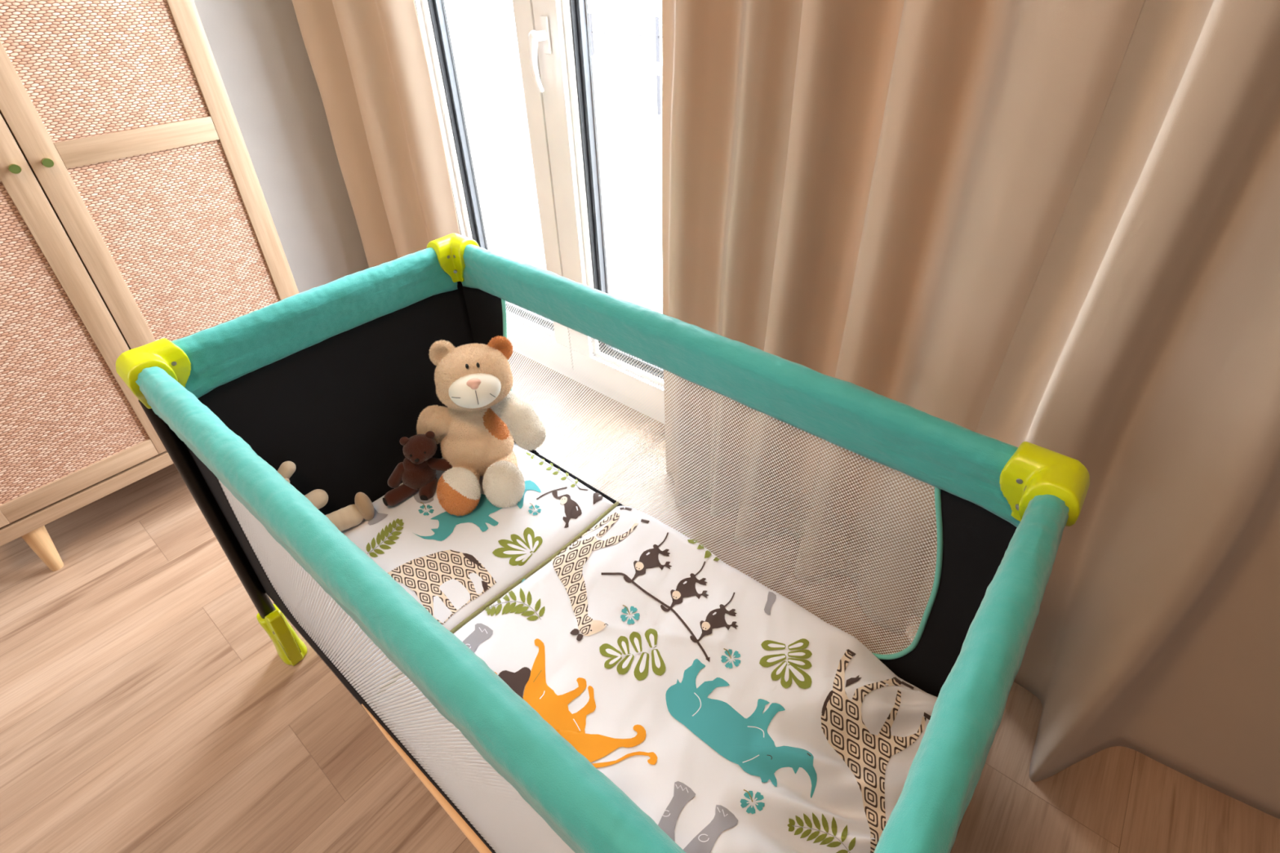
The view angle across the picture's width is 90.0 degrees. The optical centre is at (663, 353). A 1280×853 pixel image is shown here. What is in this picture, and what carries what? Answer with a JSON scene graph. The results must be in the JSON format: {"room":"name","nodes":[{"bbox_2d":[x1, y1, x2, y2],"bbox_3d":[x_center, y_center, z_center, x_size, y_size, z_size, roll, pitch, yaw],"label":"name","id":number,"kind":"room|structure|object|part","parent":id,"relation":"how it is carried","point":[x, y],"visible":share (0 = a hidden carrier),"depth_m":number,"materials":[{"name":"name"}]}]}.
{"room":"nursery","nodes":[
{"label":"nursery","id":0,"kind":"room"},
{"bbox_2d":[193,0,368,293],"bbox_3d":[-2.228,-0.596,1.132,0.120,2.500,3.720,22,39,33],"label":"wall","id":1,"kind":"structure","parent":0,"point":[258,48],"depth_m":2.24,"materials":[{"name":"paint"}]},
{"bbox_2d":[487,243,662,313],"bbox_3d":[-0.081,-0.043,2.643,4.200,0.070,0.490,22,39,33],"label":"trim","id":2,"kind":"structure","parent":1,"relation":"attached to","point":[619,294],"depth_m":3.20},
{"bbox_2d":[451,41,662,313],"bbox_3d":[0.012,-0.568,2.463,4.000,1.005,0.050,22,39,33],"label":"balcony railing","id":3,"kind":"object","parent":2,"relation":"on","point":[622,66],"visible":0.08,"depth_m":2.70,"materials":[{"name":"white metal"}]},
{"bbox_3d":[0.003,-0.978,2.205,4.000,0.035,0.050,22,39,33],"label":"handrail","id":4,"kind":"part","parent":3,"relation":"part of","materials":[{"name":"white metal"}]},
{"bbox_3d":[0.020,-0.224,2.681,4.000,0.030,0.030,22,39,33],"label":"rail","id":5,"kind":"part","parent":3,"relation":"part of","materials":[{"name":"white metal"}]},
{"bbox_2d":[0,351,1279,852],"bbox_3d":[-0.528,1.174,0.657,4.380,0.050,3.720,22,39,33],"label":"floor","id":6,"kind":"structure","parent":0,"point":[147,705],"depth_m":1.28,"materials":[{"name":"brown wood"}]},
{"bbox_2d":[0,0,298,571],"bbox_3d":[-1.543,-0.441,1.518,0.593,1.800,0.848,22,39,33],"label":"wardrobe","id":7,"kind":"object","parent":6,"relation":"on","point":[135,212],"visible":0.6,"depth_m":1.50,"materials":[{"name":"brown wood"}]},
{"bbox_3d":[-1.339,-0.382,1.320,0.022,0.019,0.019,22,39,33],"label":"knob","id":8,"kind":"part","parent":7,"relation":"part of","materials":[{"name":"green metal"}]},
{"bbox_3d":[-1.331,-0.378,1.314,0.001,0.018,0.018,22,39,33],"label":"knob","id":9,"kind":"part","parent":7,"relation":"part of","materials":[{"name":"green wood"}]},
{"bbox_3d":[-1.551,0.482,1.605,0.048,0.147,0.048,22,39,33],"label":"leg","id":10,"kind":"part","parent":7,"relation":"part of","materials":[{"name":"brown wood"}]},
{"bbox_3d":[-1.306,-0.405,1.355,0.022,0.019,0.019,22,39,33],"label":"knob","id":11,"kind":"part","parent":7,"relation":"part of","materials":[{"name":"green metal"}]},
{"bbox_3d":[-1.297,-0.401,1.349,0.001,0.018,0.018,22,39,33],"label":"knob","id":12,"kind":"part","parent":7,"relation":"part of","materials":[{"name":"green wood"}]},
{"bbox_3d":[-1.471,-0.334,1.200,0.009,1.476,0.312,22,39,33],"label":"cane panel","id":13,"kind":"part","parent":7,"relation":"part of","materials":[{"name":"beige wicker"}]},
{"bbox_3d":[-1.455,0.311,1.605,0.019,0.052,0.308,22,39,33],"label":"cross rail","id":14,"kind":"part","parent":7,"relation":"part of","materials":[{"name":"brown wood"}]},
{"bbox_3d":[-1.470,-0.333,1.199,0.020,1.576,0.414,22,39,33],"label":"door","id":15,"kind":"part","parent":7,"relation":"part of","materials":[{"name":"brown wood"}]},
{"bbox_3d":[-1.208,-0.493,1.483,0.019,0.055,0.308,22,39,33],"label":"cross rail","id":16,"kind":"part","parent":7,"relation":"part of","materials":[{"name":"brown wood"}]},
{"bbox_3d":[-1.210,-0.512,1.472,0.009,1.476,0.312,22,39,33],"label":"cane panel","id":17,"kind":"part","parent":7,"relation":"part of","materials":[{"name":"beige wicker"}]},
{"bbox_3d":[-1.209,-0.511,1.471,0.020,1.576,0.414,22,39,33],"label":"door","id":18,"kind":"part","parent":7,"relation":"part of","materials":[{"name":"brown wood"}]},
{"bbox_2d":[115,233,1089,852],"bbox_3d":[-0.174,0.395,1.096,1.268,0.784,0.667,22,39,33],"label":"cot","id":19,"kind":"object","parent":6,"relation":"on","point":[328,380],"visible":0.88,"depth_m":0.98,"materials":[{"name":"fabric"}]},
{"bbox_3d":[-0.841,0.319,1.209,0.028,0.582,0.028,22,39,33],"label":"leg","id":20,"kind":"part","parent":19,"relation":"part of","materials":[{"name":"black metal"}]},
{"bbox_3d":[-0.651,-0.078,1.245,0.049,0.114,0.560,22,39,33],"label":"padded rail","id":21,"kind":"part","parent":19,"relation":"part of","materials":[{"name":"teal fabric"}]},
{"bbox_3d":[-0.646,0.153,1.391,0.010,0.504,0.594,22,39,33],"label":"panel","id":22,"kind":"part","parent":19,"relation":"part of","materials":[{"name":"black fabric"}]},
{"bbox_2d":[284,595,453,794],"bbox_3d":[-0.170,0.538,1.186,1.176,0.050,0.576,22,39,33],"label":"mattress","id":23,"kind":"object","parent":19,"relation":"in","point":[284,595],"visible":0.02,"depth_m":1.13,"materials":[{"name":"white fabric"}]},
{"bbox_2d":[271,443,619,697],"bbox_3d":[-0.448,0.371,1.360,0.457,0.055,0.591,22,39,33],"label":"pillow","id":24,"kind":"object","parent":23,"relation":"on","point":[455,567],"visible":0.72,"depth_m":1.31,"materials":[{"name":"white fabric"}]},
{"bbox_2d":[277,461,374,531],"bbox_3d":[-0.713,0.299,1.294,0.204,0.195,0.080,-24,39,-31],"label":"rabbit","id":25,"kind":"object","parent":24,"relation":"on","point":[350,516],"visible":0.41,"depth_m":1.33},
{"bbox_3d":[-0.731,0.312,1.307,0.040,0.041,0.091,22,39,33],"label":"arm","id":26,"kind":"part","parent":25,"relation":"part of"},
{"bbox_3d":[-0.700,0.359,1.329,0.150,0.048,0.046,-21,37,-28],"label":"leg","id":27,"kind":"part","parent":25,"relation":"part of","materials":[{"name":"beige fabric"}]},
{"bbox_2d":[382,431,452,506],"bbox_3d":[-0.543,0.249,1.387,0.093,0.152,0.148,22,39,33],"label":"teddy bear","id":28,"kind":"object","parent":24,"relation":"on","point":[417,472],"visible":0.98,"depth_m":1.38},
{"bbox_3d":[-0.579,0.266,1.397,0.050,0.057,0.027,-14,34,-19],"label":"arm","id":29,"kind":"part","parent":28,"relation":"part of"},
{"bbox_3d":[-0.572,0.306,1.402,0.078,0.033,0.033,-28,41,-35],"label":"leg","id":30,"kind":"part","parent":28,"relation":"part of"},
{"bbox_3d":[-0.519,0.298,1.417,0.033,0.036,0.059,2,32,5],"label":"leg","id":31,"kind":"part","parent":28,"relation":"part of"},
{"bbox_3d":[-0.497,0.245,1.415,0.064,0.036,0.027,-2,32,-2],"label":"arm","id":32,"kind":"part","parent":28,"relation":"part of"},
{"bbox_2d":[416,335,546,516],"bbox_3d":[-0.395,0.145,1.371,0.250,0.354,0.253,-17,36,-23],"label":"teddy bear","id":33,"kind":"object","parent":24,"relation":"on","point":[480,424],"visible":0.99,"depth_m":1.35},
{"bbox_3d":[-0.497,0.162,1.417,0.110,0.099,0.074,13,35,21],"label":"arm","id":34,"kind":"part","parent":33,"relation":"part of"},
{"bbox_3d":[-0.441,0.274,1.414,0.072,0.092,0.146,-6,33,-8],"label":"leg","id":35,"kind":"part","parent":33,"relation":"part of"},
{"bbox_3d":[-0.360,0.260,1.439,0.071,0.085,0.147,-9,33,-12],"label":"leg","id":36,"kind":"part","parent":33,"relation":"part of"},
{"bbox_3d":[-0.318,0.143,1.385,0.160,0.110,0.076,22,39,33],"label":"arm","id":37,"kind":"part","parent":33,"relation":"part of"},
{"bbox_2d":[378,506,937,852],"bbox_3d":[-0.001,0.541,1.053,0.775,0.077,0.612,22,39,33],"label":"duvet","id":38,"kind":"object","parent":23,"relation":"on","point":[736,717],"visible":0.89,"depth_m":1.01,"materials":[{"name":"white fabric"}]},
{"bbox_3d":[-0.369,0.243,0.721,1.174,0.109,0.049,22,39,33],"label":"padded rail","id":39,"kind":"part","parent":19,"relation":"part of","materials":[{"name":"teal fabric"}]},
{"bbox_3d":[-0.246,0.714,0.912,0.710,0.023,0.020,22,39,33],"label":"trim","id":40,"kind":"part","parent":19,"relation":"part of","materials":[{"name":"fabric"}]},
{"bbox_3d":[0.009,-0.014,1.116,1.174,0.110,0.050,22,39,33],"label":"padded rail","id":41,"kind":"part","parent":19,"relation":"part of","materials":[{"name":"teal fabric"}]},
{"bbox_3d":[0.291,0.312,0.595,0.049,0.115,0.560,22,39,33],"label":"padded rail","id":42,"kind":"part","parent":19,"relation":"part of","materials":[{"name":"teal fabric"}]},
{"bbox_3d":[0.543,-0.651,1.119,4.180,2.500,0.180,22,39,33],"label":"wall window","id":43,"kind":"structure","parent":0,"visible":0},
{"bbox_2d":[292,0,460,267],"bbox_3d":[-0.991,-1.107,1.973,0.502,2.421,0.183,22,39,33],"label":"curtain","id":44,"kind":"object","parent":43,"relation":"hanging from","point":[367,58],"visible":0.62,"depth_m":2.13,"materials":[{"name":"beige fabric"}]},
{"bbox_2d":[413,0,665,424],"bbox_3d":[-0.080,-0.772,1.520,1.940,2.300,0.172,22,39,33],"label":"window","id":45,"kind":"structure","parent":43,"relation":"attached to","point":[553,36],"depth_m":1.94,"materials":[{"name":"white plastic"}]},
{"bbox_3d":[-0.550,-0.980,1.867,0.596,2.196,0.081,22,39,33],"label":"sash","id":46,"kind":"part","parent":45,"relation":"part of","materials":[{"name":"white plastic"}]},
{"bbox_3d":[-0.322,-0.777,1.668,0.030,0.180,0.066,22,39,33],"label":"handle","id":47,"kind":"part","parent":45,"relation":"part of","materials":[{"name":"white plastic"}]},
{"bbox_3d":[-0.055,-0.788,1.546,1.940,2.300,0.095,22,39,33],"label":"frame","id":48,"kind":"part","parent":45,"relation":"part of","materials":[{"name":"white plastic"}]},
{"bbox_3d":[-0.022,-0.762,1.503,0.746,2.196,0.081,22,39,33],"label":"sash","id":49,"kind":"part","parent":45,"relation":"part of","materials":[{"name":"white plastic"}]},
{"bbox_2d":[661,0,1145,633],"bbox_3d":[0.272,-0.559,1.059,0.882,2.421,0.222,22,39,33],"label":"curtain","id":50,"kind":"object","parent":45,"relation":"hanging from","point":[873,195],"visible":0.69,"depth_m":1.19,"materials":[{"name":"beige fabric"}]},
{"bbox_2d":[911,0,1279,819],"bbox_3d":[0.930,-0.249,0.545,1.099,2.421,0.374,22,39,33],"label":"curtain","id":51,"kind":"object","parent":43,"relation":"hanging from","point":[1143,352],"visible":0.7,"depth_m":0.99,"materials":[{"name":"beige fabric"}]},
{"label":"outside","id":52,"kind":"structure","parent":0,"visible":0},
{"bbox_2d":[453,22,662,253],"bbox_3d":[5.676,-4.338,10.469,24.000,0.050,20.400,22,39,33],"label":"trim","id":53,"kind":"structure","parent":52,"point":[606,45],"depth_m":8.29,"materials":[{"name":"white"}]},
{"bbox_2d":[516,224,662,306],"bbox_3d":[0.711,-0.226,4.054,4.200,0.040,1.100,22,39,33],"label":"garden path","id":54,"kind":"structure","parent":53,"relation":"on","point":[642,242],"depth_m":4.84,"materials":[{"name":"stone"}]},
{"bbox_2d":[588,13,662,115],"bbox_3d":[1.879,-3.161,7.527,10.040,1.250,0.040,22,39,33],"label":"fence","id":55,"kind":"object","parent":53,"relation":"on","point":[657,36],"visible":0.12,"depth_m":8.99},
{"bbox_3d":[-1.044,-4.367,9.542,0.040,1.250,0.040,22,39,33],"label":"post","id":56,"kind":"part","parent":55,"relation":"part of","materials":[{"name":"white"}]},
{"bbox_3d":[1.872,-3.485,7.323,10.000,0.015,0.010,22,39,33],"label":"rail","id":57,"kind":"part","parent":55,"relation":"part of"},
{"bbox_3d":[-0.070,-3.965,8.871,0.040,1.250,0.040,22,39,33],"label":"post","id":58,"kind":"part","parent":55,"relation":"part of","materials":[{"name":"white"}]}
]}

